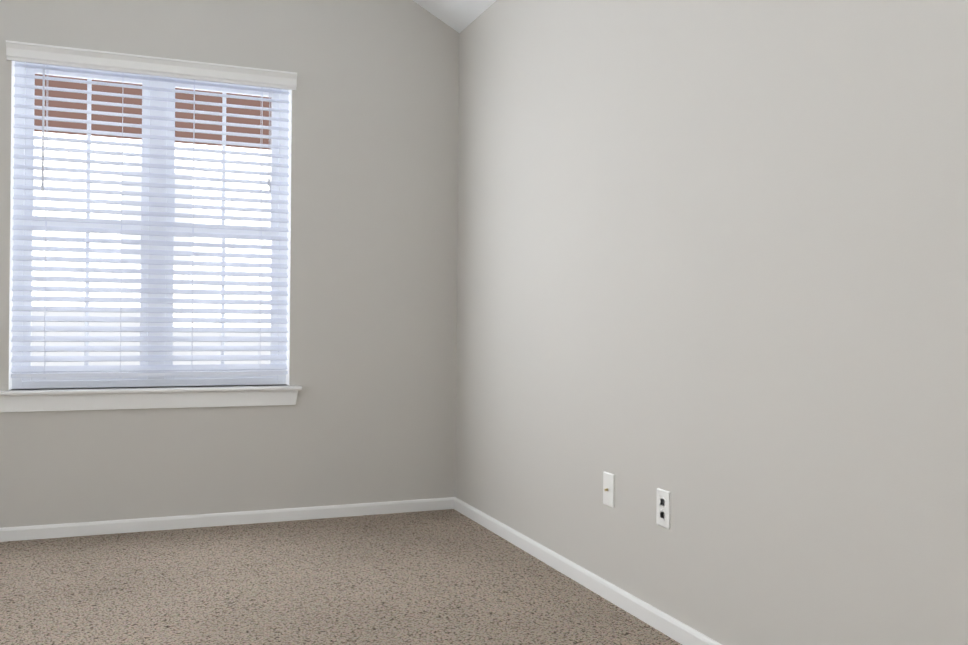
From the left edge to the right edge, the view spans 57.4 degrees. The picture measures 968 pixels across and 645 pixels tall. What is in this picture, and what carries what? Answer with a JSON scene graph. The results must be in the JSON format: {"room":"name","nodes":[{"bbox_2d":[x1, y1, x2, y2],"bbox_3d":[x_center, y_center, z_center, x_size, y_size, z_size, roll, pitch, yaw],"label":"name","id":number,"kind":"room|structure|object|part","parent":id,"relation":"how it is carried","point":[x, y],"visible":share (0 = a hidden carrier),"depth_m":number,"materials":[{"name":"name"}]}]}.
{"room":"empty bedroom","nodes":[
{"label":"empty bedroom","id":0,"kind":"room"},
{"bbox_2d":[0,0,458,527],"bbox_3d":[-1.627,-0.635,4.031,3.450,3.150,0.150,1,0,-22],"label":"wall","id":1,"kind":"structure","parent":0,"point":[369,416],"depth_m":4.28,"materials":[{"name":"grey paint"}]},
{"bbox_2d":[0,61,301,411],"bbox_3d":[-1.498,-0.401,4.058,1.296,1.579,0.191,1,0,-22],"label":"window","id":2,"kind":"structure","parent":1,"relation":"in","point":[76,382],"depth_m":4.07,"materials":[{"name":"white"}]},
{"bbox_3d":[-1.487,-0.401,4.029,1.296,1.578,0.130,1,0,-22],"label":"window sill apron","id":3,"kind":"part","parent":2,"relation":"part of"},
{"bbox_2d":[6,40,296,378],"bbox_3d":[-1.483,-0.471,4.021,1.228,1.443,0.106,1,0,-22],"label":"blind","id":4,"kind":"object","parent":2,"relation":"attached to","point":[26,52],"visible":1,"depth_m":4.02,"materials":[{"name":"white plastic"}]},
{"bbox_2d":[0,497,451,541],"bbox_3d":[-1.497,0.912,3.998,2.847,0.058,0.013,1,0,-22],"label":"baseboard","id":5,"kind":"structure","parent":1,"relation":"attached to","point":[19,533],"depth_m":4.09,"materials":[{"name":"white wood"}]},
{"bbox_2d":[0,509,681,644],"bbox_3d":[-0.677,0.977,1.584,3.450,0.060,5.407,1,0,-22],"label":"floor","id":6,"kind":"structure","parent":0,"point":[445,577],"depth_m":3.13,"materials":[{"name":"carpet"}]},
{"bbox_2d":[413,0,495,32],"bbox_3d":[0.513,-1.837,2.046,0.645,0.710,5.107,1,0,-22],"label":"ceiling","id":7,"kind":"structure","parent":0,"point":[458,16],"depth_m":4.36,"materials":[{"name":"white paint"}]},
{"bbox_2d":[455,0,967,644],"bbox_3d":[0.900,-0.614,2.120,0.150,3.150,5.257,1,0,-22],"label":"wall","id":8,"kind":"structure","parent":0,"point":[713,266],"depth_m":2.46,"materials":[{"name":"grey paint"}]},
{"bbox_2d":[452,497,721,644],"bbox_3d":[0.783,0.931,2.159,0.013,0.058,5.107,1,0,-22],"label":"baseboard","id":9,"kind":"structure","parent":8,"relation":"attached to","point":[666,624],"depth_m":3.13,"materials":[{"name":"white wood"}]},
{"bbox_2d":[603,471,614,507],"bbox_3d":[0.427,0.580,3.063,0.018,0.115,0.070,1,0,-22],"label":"outlet plate","id":10,"kind":"object","parent":8,"relation":"attached to","point":[608,487],"visible":1,"depth_m":3.06,"materials":[{"name":"white plastic"}]},
{"bbox_2d":[656,488,670,528],"bbox_3d":[0.557,0.579,2.748,0.007,0.115,0.070,1,0,-22],"label":"duplex electrical outlet","id":11,"kind":"object","parent":8,"relation":"attached to","point":[663,509],"visible":1,"depth_m":2.74,"materials":[{"name":"white plastic"}]},
{"label":"outside","id":12,"kind":"structure","parent":0,"visible":0},
{"bbox_2d":[31,312,139,365],"bbox_3d":[-5.971,2.371,8.792,5.100,5.070,4.720,1,0,-22],"label":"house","id":13,"kind":"structure","parent":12,"point":[111,314],"depth_m":8.97,"materials":[{"name":"white"}]},
{"bbox_2d":[32,74,271,326],"bbox_3d":[-6.423,-0.452,17.098,21.900,10.720,8.920,1,0,-22],"label":"neighbouring house","id":14,"kind":"structure","parent":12,"point":[102,98],"depth_m":13.28,"materials":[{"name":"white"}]},
{"bbox_2d":[173,332,269,364],"bbox_3d":[-1.327,2.514,11.053,5.200,4.870,4.720,1,0,-22],"label":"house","id":15,"kind":"structure","parent":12,"point":[219,344],"depth_m":9.98,"materials":[{"name":"white"}]}
]}

